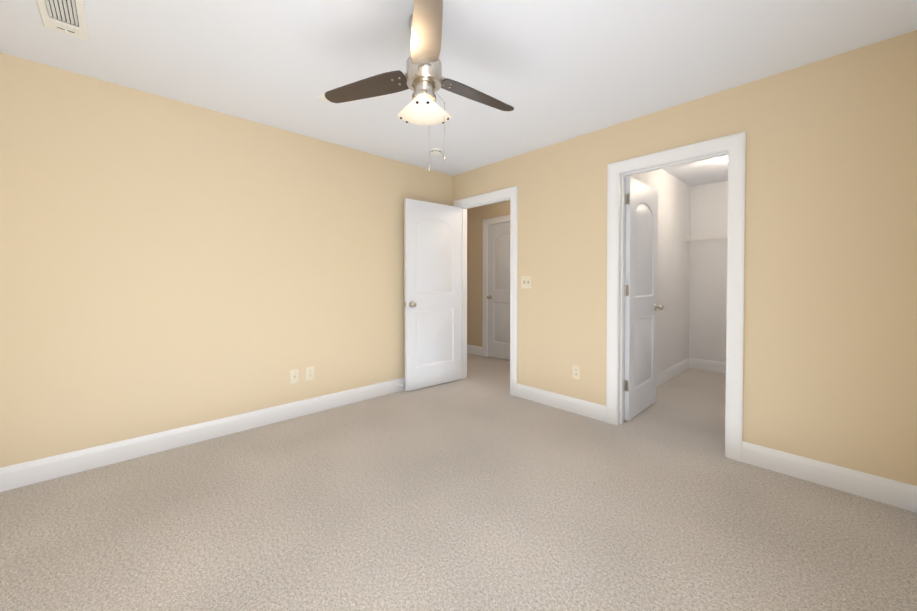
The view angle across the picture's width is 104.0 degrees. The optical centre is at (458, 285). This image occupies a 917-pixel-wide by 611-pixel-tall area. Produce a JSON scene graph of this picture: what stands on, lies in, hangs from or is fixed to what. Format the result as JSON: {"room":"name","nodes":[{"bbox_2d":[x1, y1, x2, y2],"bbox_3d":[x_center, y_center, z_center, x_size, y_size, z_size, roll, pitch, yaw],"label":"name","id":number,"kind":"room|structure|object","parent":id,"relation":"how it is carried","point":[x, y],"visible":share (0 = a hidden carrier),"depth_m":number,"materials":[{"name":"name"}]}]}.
{"room":"empty bedroom","nodes":[
{"label":"empty bedroom","id":0,"kind":"room"},
{"bbox_2d":[0,52,452,467],"bbox_3d":[-1.500,-0.087,3.068,3.820,2.440,0.120,-1,1,-43],"label":"wall","id":1,"kind":"structure","parent":0,"point":[166,264],"depth_m":2.51,"materials":[{"name":"beige paint"}]},
{"bbox_2d":[0,377,404,491],"bbox_3d":[-1.405,1.067,3.071,3.700,0.131,0.030,-1,1,-43],"label":"baseboard","id":2,"kind":"structure","parent":1,"relation":"attached to","point":[39,470],"depth_m":2.50,"materials":[{"name":"white paint"}]},
{"bbox_2d":[290,369,298,383],"bbox_3d":[-1.406,0.781,3.074,0.072,0.118,0.018,-1,1,-43],"label":"outlet","id":3,"kind":"object","parent":1,"relation":"attached to","point":[294,375],"visible":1,"depth_m":3.08,"materials":[{"name":"beige plastic"}]},
{"bbox_2d":[306,366,313,380],"bbox_3d":[-1.314,0.777,3.168,0.072,0.118,0.008,-1,1,-43],"label":"outlet","id":4,"kind":"object","parent":1,"relation":"attached to","point":[309,373],"visible":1,"depth_m":3.17,"materials":[{"name":"beige plastic"}]},
{"bbox_2d":[0,353,916,610],"bbox_3d":[0.073,1.178,3.454,6.610,0.100,5.750,-1,1,-43],"label":"floor","id":5,"kind":"structure","parent":0,"point":[479,488],"depth_m":1.75,"materials":[{"name":"carpet"}]},
{"bbox_2d":[0,0,916,186],"bbox_3d":[0.073,-1.362,3.420,6.610,0.100,5.750,-1,1,-43],"label":"ceiling","id":6,"kind":"structure","parent":0,"point":[551,72],"depth_m":2.01,"materials":[{"name":"white paint"}]},
{"bbox_2d":[36,0,88,40],"bbox_3d":[-1.830,-1.278,1.650,0.160,0.021,0.500,-1,1,-43],"label":"ceiling vent","id":7,"kind":"object","parent":6,"relation":"in","point":[72,12],"visible":1,"depth_m":1.71,"materials":[{"name":"white plastic"}]},
{"bbox_2d":[318,94,328,101],"bbox_3d":[-0.924,-1.294,2.474,0.092,0.011,0.092,-1,1,-43],"label":"detector","id":8,"kind":"object","parent":6,"relation":"attached to","point":[321,97],"visible":0.69,"depth_m":2.46,"materials":[{"name":"white plastic"}]},
{"bbox_2d":[325,0,513,171],"bbox_3d":[-0.106,-0.938,1.849,0.978,0.705,1.056,-1,1,-43],"label":"fan","id":9,"kind":"object","parent":6,"relation":"hanging from","point":[423,79],"visible":1,"depth_m":1.71,"materials":[{"name":"brown wood"}]},
{"bbox_2d":[429,148,442,155],"bbox_3d":[-0.222,-1.292,3.492,0.132,0.041,0.132,-1,1,-43],"label":"smoke detector","id":10,"kind":"object","parent":6,"relation":"attached to","point":[435,152],"visible":0.98,"depth_m":3.45,"materials":[{"name":"white plastic"}]},
{"bbox_2d":[467,200,509,346],"bbox_3d":[0.858,-0.119,5.407,0.420,2.440,3.730,-1,1,-43],"label":"wall","id":11,"kind":"structure","parent":0,"point":[476,216],"depth_m":5.71,"materials":[{"name":"beige paint"}]},
{"bbox_2d":[467,344,481,355],"bbox_3d":[-0.101,1.026,6.118,0.014,0.131,1.400,-1,1,-43],"label":"baseboard","id":12,"kind":"structure","parent":11,"relation":"attached to","point":[472,349],"depth_m":5.72,"materials":[{"name":"white paint"}]},
{"bbox_2d":[482,215,509,356],"bbox_3d":[0.746,0.038,5.296,0.141,2.130,0.940,-1,1,-43],"label":"door frame","id":13,"kind":"structure","parent":11,"relation":"attached to","point":[496,220],"depth_m":5.55,"materials":[{"name":"white paint"}]},
{"bbox_2d":[487,222,509,359],"bbox_3d":[0.726,0.081,5.271,0.177,2.020,0.766,-1,1,-43],"label":"hall door","id":14,"kind":"structure","parent":11,"relation":"in","point":[498,297],"depth_m":5.37,"materials":[{"name":"white paint"}]},
{"bbox_2d":[624,169,689,390],"bbox_3d":[2.165,-0.100,4.007,2.550,2.440,0.100,-1,1,-43],"label":"wall","id":15,"kind":"structure","parent":0,"point":[673,272],"depth_m":4.33,"materials":[{"name":"white paint"}]},
{"bbox_2d":[624,358,689,402],"bbox_3d":[2.205,1.055,3.983,2.546,0.131,0.014,-1,1,-43],"label":"baseboard","id":16,"kind":"structure","parent":15,"relation":"attached to","point":[677,369],"depth_m":4.34,"materials":[{"name":"white paint"}]},
{"bbox_2d":[453,30,916,485],"bbox_3d":[0.532,-0.097,3.789,0.120,2.440,5.630,-1,1,-43],"label":"wall","id":17,"kind":"structure","parent":0,"point":[830,328],"depth_m":2.13,"materials":[{"name":"beige paint"}]},
{"bbox_2d":[404,198,461,391],"bbox_3d":[-0.262,0.098,3.998,0.766,2.020,0.177,-1,1,-39],"label":"entry door","id":18,"kind":"structure","parent":17,"relation":"in","point":[433,283],"depth_m":3.96,"materials":[{"name":"white paint"}]},
{"bbox_2d":[454,186,517,395],"bbox_3d":[0.319,0.055,4.016,0.159,2.130,0.940,-1,1,-43],"label":"door frame","id":19,"kind":"structure","parent":17,"relation":"attached to","point":[497,196],"depth_m":3.69,"materials":[{"name":"white paint"}]},
{"bbox_2d":[521,276,531,288],"bbox_3d":[0.667,-0.034,3.547,0.019,0.124,0.124,-1,1,-43],"label":"light switch","id":20,"kind":"object","parent":17,"relation":"attached to","point":[526,281],"visible":1,"depth_m":3.54,"materials":[{"name":"beige plastic"}]},
{"bbox_2d":[516,383,605,421],"bbox_3d":[0.911,1.064,3.308,0.014,0.131,0.923,-1,1,-43],"label":"baseboard","id":21,"kind":"structure","parent":17,"relation":"attached to","point":[570,404],"depth_m":3.25,"materials":[{"name":"white paint"}]},
{"bbox_2d":[572,365,579,379],"bbox_3d":[1.040,0.767,3.171,0.008,0.118,0.072,-1,1,-43],"label":"outlet","id":22,"kind":"object","parent":17,"relation":"attached to","point":[575,371],"visible":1,"depth_m":3.17,"materials":[{"name":"beige plastic"}]},
{"bbox_2d":[624,176,663,420],"bbox_3d":[1.649,0.109,3.215,0.718,2.020,0.177,-1,1,-44],"label":"closet door","id":23,"kind":"structure","parent":17,"relation":"in","point":[641,265],"depth_m":3.14,"materials":[{"name":"white paint"}]},
{"bbox_2d":[606,131,745,461],"bbox_3d":[1.585,0.073,2.683,0.163,2.130,0.892,-1,1,-43],"label":"trim","id":24,"kind":"structure","parent":17,"relation":"attached to","point":[733,147],"depth_m":2.46,"materials":[{"name":"white paint"}]},
{"bbox_2d":[742,441,911,510],"bbox_3d":[2.080,1.081,2.075,0.014,0.131,0.690,-1,1,-43],"label":"baseboard","id":25,"kind":"structure","parent":17,"relation":"attached to","point":[902,495],"depth_m":2.03,"materials":[{"name":"white paint"}]},
{"bbox_2d":[689,181,727,362],"bbox_3d":[3.753,-0.103,4.272,0.120,2.440,1.900,-1,1,-43],"label":"wall","id":26,"kind":"structure","parent":0,"point":[707,285],"depth_m":4.69,"materials":[{"name":"white paint"}]},
{"bbox_2d":[683,235,726,263],"bbox_3d":[3.590,-0.446,4.128,0.308,0.330,1.672,-1,1,-43],"label":"wire closet shelf","id":27,"kind":"object","parent":26,"relation":"attached to","point":[710,237],"visible":0.25,"depth_m":4.51,"materials":[{"name":"white metal"}]},
{"bbox_2d":[690,358,725,372],"bbox_3d":[3.697,1.052,4.249,0.014,0.131,1.620,-1,1,-43],"label":"baseboard","id":28,"kind":"structure","parent":26,"relation":"attached to","point":[716,366],"depth_m":4.69,"materials":[{"name":"white paint"}]}
]}

